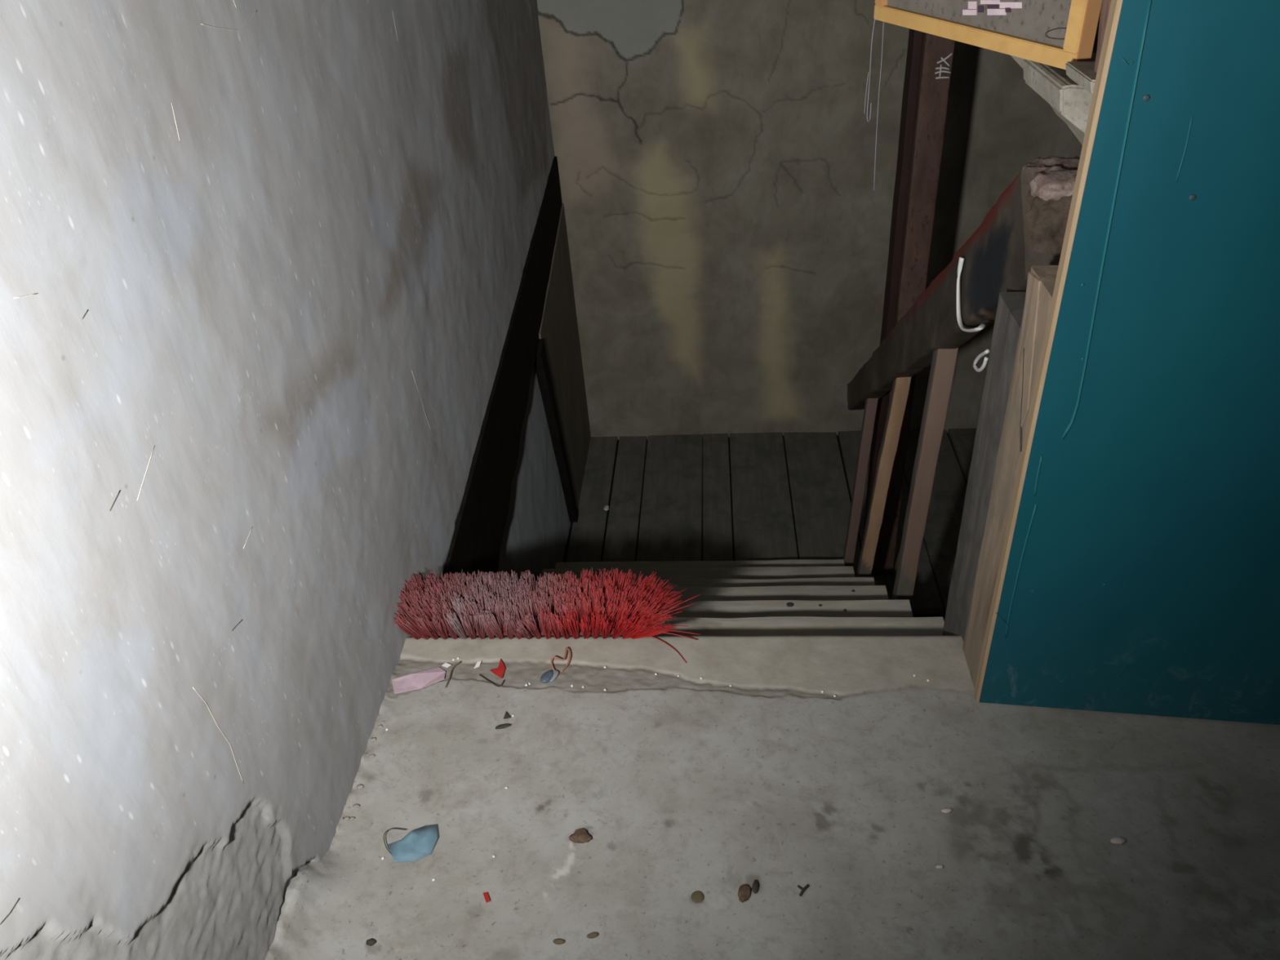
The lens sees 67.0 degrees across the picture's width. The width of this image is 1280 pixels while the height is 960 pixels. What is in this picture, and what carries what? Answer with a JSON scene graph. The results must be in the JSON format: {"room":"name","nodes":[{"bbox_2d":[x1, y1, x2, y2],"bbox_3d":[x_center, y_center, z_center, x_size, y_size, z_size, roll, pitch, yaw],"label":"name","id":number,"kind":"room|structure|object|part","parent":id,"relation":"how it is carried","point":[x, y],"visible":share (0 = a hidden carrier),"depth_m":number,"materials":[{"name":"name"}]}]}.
{"room":"basement stairwell","nodes":[
{"label":"basement stairwell","id":0,"kind":"room"},
{"bbox_2d":[0,0,570,959],"bbox_3d":[-0.413,-0.198,1.718,0.022,2.771,4.013,-1,35,5],"label":"wall","id":1,"kind":"structure","parent":0,"point":[262,262],"depth_m":1.06,"materials":[{"name":"paint"}]},
{"bbox_2d":[428,156,561,637],"bbox_3d":[-0.331,-0.241,2.616,0.013,0.633,2.100,-1,35,5],"label":"beam","id":2,"kind":"structure","parent":1,"relation":"attached to","point":[482,518],"depth_m":2.42,"materials":[{"name":"black wood"}]},
{"bbox_2d":[537,203,591,509],"bbox_3d":[-0.262,-0.374,3.433,0.008,1.017,0.775,-1,35,5],"label":"board","id":3,"kind":"object","parent":1,"relation":"attached to","point":[558,329],"visible":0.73,"depth_m":3.42,"materials":[{"name":"brown wood"}]},
{"bbox_2d":[563,427,976,621],"bbox_3d":[0.943,0.102,3.565,2.420,0.063,1.160,-1,35,5],"label":"floor","id":4,"kind":"structure","parent":0,"point":[747,496],"depth_m":3.61,"materials":[{"name":"brown wood"}]},
{"bbox_2d":[533,338,578,522],"bbox_3d":[-0.276,-0.125,3.231,0.029,0.848,0.297,-1,35,5],"label":"wall post","id":5,"kind":"object","parent":4,"relation":"on","point":[541,364],"visible":0.97,"depth_m":3.15,"materials":[{"name":"black wood"}]},
{"bbox_2d":[603,504,608,511],"bbox_3d":[-0.126,0.104,3.615,0.021,0.011,0.034,-1,35,5],"label":"chip","id":6,"kind":"object","parent":4,"relation":"on","point":[606,508],"visible":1,"depth_m":3.61,"materials":[{"name":"grey paint"}]},
{"bbox_2d":[448,559,944,637],"bbox_3d":[0.147,0.389,2.437,0.953,0.857,1.272,-1,35,5],"label":"staircase","id":7,"kind":"structure","parent":4,"relation":"on","point":[788,597],"depth_m":2.30,"materials":[{"name":"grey wood"}]},
{"bbox_2d":[856,377,911,577],"bbox_3d":[0.643,0.018,2.580,0.048,0.738,0.130,-15,36,-16],"label":"baluster","id":8,"kind":"object","parent":7,"relation":"attached to","point":[900,387],"visible":0.93,"depth_m":2.53,"materials":[{"name":"paint"}]},
{"bbox_2d":[843,398,878,566],"bbox_3d":[0.668,0.058,2.974,0.086,0.721,0.041,-20,38,-21],"label":"baluster","id":9,"kind":"object","parent":4,"relation":"on","point":[870,406],"visible":0.83,"depth_m":2.92,"materials":[{"name":"paint"}]},
{"bbox_2d":[862,28,955,575],"bbox_3d":[0.718,-0.816,2.494,0.091,2.698,0.127,-1,35,5],"label":"pillar","id":10,"kind":"structure","parent":4,"relation":"on","point":[929,60],"depth_m":2.53,"materials":[{"name":"red paint"}]},
{"bbox_2d":[264,635,1279,959],"bbox_3d":[0.634,0.754,0.898,2.230,0.164,1.700,-1,35,5],"label":"floor","id":11,"kind":"structure","parent":0,"point":[686,784],"depth_m":1.32,"materials":[{"name":"concrete"}]},
{"bbox_2d":[342,816,349,821],"bbox_3d":[-0.415,0.478,1.364,0.011,0.004,0.007,-1,35,5],"label":"crumb","id":12,"kind":"object","parent":11,"relation":"on","point":[346,818],"visible":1,"depth_m":1.36,"materials":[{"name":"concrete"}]},
{"bbox_2d":[352,804,359,808],"bbox_3d":[-0.405,0.465,1.381,0.010,0.003,0.007,-1,35,5],"label":"crumb","id":13,"kind":"object","parent":11,"relation":"on","point":[355,806],"visible":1,"depth_m":1.38,"materials":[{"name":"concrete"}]},
{"bbox_2d":[356,784,363,789],"bbox_3d":[-0.408,0.447,1.408,0.011,0.004,0.008,-1,35,5],"label":"crumb","id":14,"kind":"object","parent":11,"relation":"on","point":[359,786],"visible":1,"depth_m":1.41,"materials":[{"name":"concrete"}]},
{"bbox_2d":[365,937,377,946],"bbox_3d":[-0.337,0.580,1.212,0.013,0.006,0.010,-1,35,5],"label":"bit","id":15,"kind":"object","parent":11,"relation":"on","point":[371,942],"visible":1,"depth_m":1.21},
{"bbox_2d":[383,824,437,862],"bbox_3d":[-0.313,0.495,1.318,0.074,0.015,0.056,-9,35,-7],"label":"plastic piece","id":16,"kind":"object","parent":11,"relation":"on","point":[419,843],"visible":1,"depth_m":1.32,"materials":[{"name":"plastic"}]},
{"bbox_2d":[391,666,445,693],"bbox_3d":[-0.359,0.326,1.576,0.086,0.006,0.035,-14,36,-14],"label":"paper","id":17,"kind":"object","parent":11,"relation":"on","point":[419,680],"visible":1,"depth_m":1.57,"materials":[{"name":"pink paper"}]},
{"bbox_2d":[441,662,451,667],"bbox_3d":[-0.320,0.307,1.599,0.014,0.001,0.008,14,39,24],"label":"bit","id":18,"kind":"object","parent":11,"relation":"on","point":[446,664],"visible":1,"depth_m":1.60,"materials":[{"name":"white paper"}]},
{"bbox_2d":[444,661,461,687],"bbox_3d":[-0.308,0.317,1.583,0.008,0.006,0.057,7,36,16],"label":"dry stalk","id":19,"kind":"object","parent":11,"relation":"on","point":[460,662],"visible":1,"depth_m":1.58,"materials":[{"name":"plant"}]},
{"bbox_2d":[474,660,481,668],"bbox_3d":[-0.267,0.305,1.596,0.007,0.001,0.019,6,36,14],"label":"bit","id":20,"kind":"object","parent":11,"relation":"on","point":[477,664],"visible":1,"depth_m":1.60,"materials":[{"name":"white paper"}]},
{"bbox_2d":[483,892,490,902],"bbox_3d":[-0.199,0.540,1.253,0.006,0.002,0.015,-17,37,-18],"label":"chip","id":21,"kind":"object","parent":11,"relation":"on","point":[485,894],"visible":1,"depth_m":1.25,"materials":[{"name":"plastic"}]},
{"bbox_2d":[479,674,504,687],"bbox_3d":[-0.243,0.325,1.566,0.046,0.002,0.016,9,37,18],"label":"straw","id":22,"kind":"object","parent":11,"relation":"on","point":[479,674],"visible":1,"depth_m":1.56,"materials":[{"name":"brown plant"}]},
{"bbox_2d":[489,658,505,678],"bbox_3d":[-0.228,0.309,1.585,0.029,0.002,0.035,16,40,26],"label":"scrap","id":23,"kind":"object","parent":11,"relation":"on","point":[500,671],"visible":1,"depth_m":1.58,"materials":[{"name":"paper"}]},
{"bbox_2d":[495,723,511,728],"bbox_3d":[-0.210,0.379,1.487,0.025,0.004,0.008,-10,35,-9],"label":"flake","id":24,"kind":"object","parent":11,"relation":"on","point":[502,726],"visible":1,"depth_m":1.49,"materials":[{"name":"grey"}]},
{"bbox_2d":[503,711,511,719],"bbox_3d":[-0.206,0.366,1.504,0.011,0.002,0.015,-1,35,5],"label":"chip","id":25,"kind":"object","parent":11,"relation":"on","point":[506,715],"visible":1,"depth_m":1.50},
{"bbox_2d":[393,567,700,662],"bbox_3d":[-0.156,0.217,1.636,0.517,0.090,0.153,0,35,6],"label":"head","id":26,"kind":"object","parent":11,"relation":"on","point":[482,606],"visible":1,"depth_m":1.62},
{"bbox_2d":[540,647,570,683],"bbox_3d":[-0.137,0.304,1.578,0.031,0.014,0.078,20,41,30],"label":"scrap","id":27,"kind":"object","parent":11,"relation":"on","point":[548,676],"visible":1,"depth_m":1.56,"materials":[{"name":"plastic"}]},
{"bbox_2d":[552,938,564,944],"bbox_3d":[-0.100,0.572,1.198,0.015,0.006,0.007,-1,35,5],"label":"seed","id":28,"kind":"object","parent":11,"relation":"on","point":[557,941],"visible":1,"depth_m":1.20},
{"bbox_2d":[568,828,591,843],"bbox_3d":[-0.081,0.486,1.320,0.032,0.012,0.022,-1,35,5],"label":"lump","id":29,"kind":"object","parent":11,"relation":"on","point":[581,835],"visible":1,"depth_m":1.31,"materials":[{"name":"brown stone"}]},
{"bbox_2d":[586,932,598,938],"bbox_3d":[-0.059,0.567,1.202,0.014,0.006,0.008,-1,35,5],"label":"seed","id":30,"kind":"object","parent":11,"relation":"on","point":[593,935],"visible":1,"depth_m":1.20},
{"bbox_2d":[691,890,704,902],"bbox_3d":[0.074,0.534,1.238,0.017,0.004,0.017,-1,35,5],"label":"disc","id":31,"kind":"object","parent":11,"relation":"on","point":[697,896],"visible":1,"depth_m":1.24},
{"bbox_2d":[737,880,759,902],"bbox_3d":[0.138,0.525,1.239,0.036,0.009,0.021,-23,39,-25],"label":"dry leaf","id":32,"kind":"object","parent":11,"relation":"on","point":[744,891],"visible":1,"depth_m":1.24,"materials":[{"name":"brown plant"}]},
{"bbox_3d":[0.134,0.529,1.237,0.017,0.007,0.025,-1,35,5],"label":"blade","id":33,"kind":"part","parent":32,"relation":"part of","materials":[{"name":"brown plant"}]},
{"bbox_2d":[797,884,808,896],"bbox_3d":[0.206,0.522,1.236,0.012,0.005,0.019,26,45,36],"label":"twig","id":34,"kind":"object","parent":11,"relation":"on","point":[806,886],"visible":1,"depth_m":1.23,"materials":[{"name":"brown wood"}]},
{"bbox_2d":[935,865,943,868],"bbox_3d":[0.388,0.500,1.251,0.010,0.004,0.005,-1,35,5],"label":"crumb","id":35,"kind":"object","parent":11,"relation":"on","point":[936,866],"visible":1,"depth_m":1.25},
{"bbox_2d":[941,808,952,813],"bbox_3d":[0.418,0.451,1.318,0.015,0.005,0.008,-1,35,5],"label":"crumb","id":36,"kind":"object","parent":11,"relation":"on","point":[945,810],"visible":1,"depth_m":1.32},
{"bbox_2d":[942,265,1058,688],"bbox_3d":[0.538,0.052,1.435,0.066,0.798,0.234,-1,35,5],"label":"newel post","id":37,"kind":"object","parent":11,"relation":"on","point":[1021,318],"visible":0.62,"depth_m":1.37,"materials":[{"name":"beige wood"}]},
{"bbox_2d":[847,155,1079,409],"bbox_3d":[0.643,-0.316,2.194,0.105,1.202,1.510,-1,35,5],"label":"handrail","id":38,"kind":"object","parent":37,"relation":"attached to","point":[1025,228],"visible":0.71,"depth_m":1.52,"materials":[{"name":"paint"}]},
{"bbox_2d":[891,347,958,606],"bbox_3d":[0.614,0.021,2.111,0.062,0.723,0.049,-1,35,5],"label":"baluster","id":39,"kind":"object","parent":38,"relation":"attached to","point":[944,360],"visible":0.91,"depth_m":2.06,"materials":[{"name":"paint"}]},
{"bbox_2d":[955,256,989,372],"bbox_3d":[0.555,-0.253,1.602,0.044,0.183,0.167,-1,35,5],"label":"strap","id":40,"kind":"object","parent":38,"relation":"hanging from","point":[982,326],"visible":1,"depth_m":1.63,"materials":[{"name":"white plastic"}]},
{"bbox_2d":[1110,836,1125,844],"bbox_3d":[0.626,0.473,1.266,0.020,0.007,0.011,-1,35,5],"label":"crumb","id":41,"kind":"object","parent":11,"relation":"on","point":[1117,840],"visible":1,"depth_m":1.26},
{"bbox_2d":[973,0,1279,724],"bbox_3d":[0.930,-0.363,0.900,0.954,1.752,0.025,2,35,9],"label":"board","id":42,"kind":"object","parent":11,"relation":"on","point":[1139,571],"visible":1,"depth_m":1.15,"materials":[{"name":"teal paint"}]},
{"bbox_2d":[1011,11,1100,145],"bbox_3d":[0.603,-0.545,1.367,0.199,0.218,0.781,9,37,19],"label":"corbel","id":43,"kind":"object","parent":42,"relation":"attached to","point":[1068,91],"visible":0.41,"depth_m":1.10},
{"bbox_2d":[873,0,1102,69],"bbox_3d":[0.417,-0.747,1.147,0.021,0.420,0.417,-15,36,-15],"label":"bulletin board","id":44,"kind":"object","parent":43,"relation":"on","point":[1052,33],"visible":0.92,"depth_m":1.18,"materials":[{"name":"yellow wood"}]},
{"bbox_2d":[864,17,884,190],"bbox_3d":[0.359,-0.577,1.492,0.025,0.263,0.001,-1,35,5],"label":"thread","id":45,"kind":"object","parent":44,"relation":"hanging from","point":[874,18],"visible":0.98,"depth_m":1.48,"materials":[{"name":"grey"}]},
{"bbox_3d":[0.345,-0.849,1.301,0.021,0.380,0.020,-15,36,-15],"label":"rail","id":46,"kind":"part","parent":44,"relation":"part of","materials":[{"name":"brown wood"}]},
{"bbox_3d":[0.487,-0.646,0.995,0.021,0.380,0.023,-15,36,-15],"label":"rail","id":47,"kind":"part","parent":44,"relation":"part of","materials":[{"name":"yellow wood"}]},
{"bbox_3d":[0.496,-0.432,1.048,0.046,0.024,0.090,-1,35,5],"label":"seat","id":48,"kind":"part","parent":43,"relation":"part of","materials":[{"name":"concrete"}]},
{"bbox_2d":[1093,0,1111,72],"bbox_3d":[0.488,-0.498,0.983,0.041,0.176,0.030,-1,35,5],"label":"post","id":49,"kind":"object","parent":43,"relation":"on","point":[1105,5],"visible":0.21,"depth_m":1.01,"materials":[{"name":"brown paint"}]},
{"bbox_2d":[537,0,1102,439],"bbox_3d":[0.918,-1.264,3.099,2.510,2.780,0.188,-1,35,5],"label":"wall","id":50,"kind":"structure","parent":0,"point":[728,228],"depth_m":3.34,"materials":[{"name":"grey paint"}]}
]}

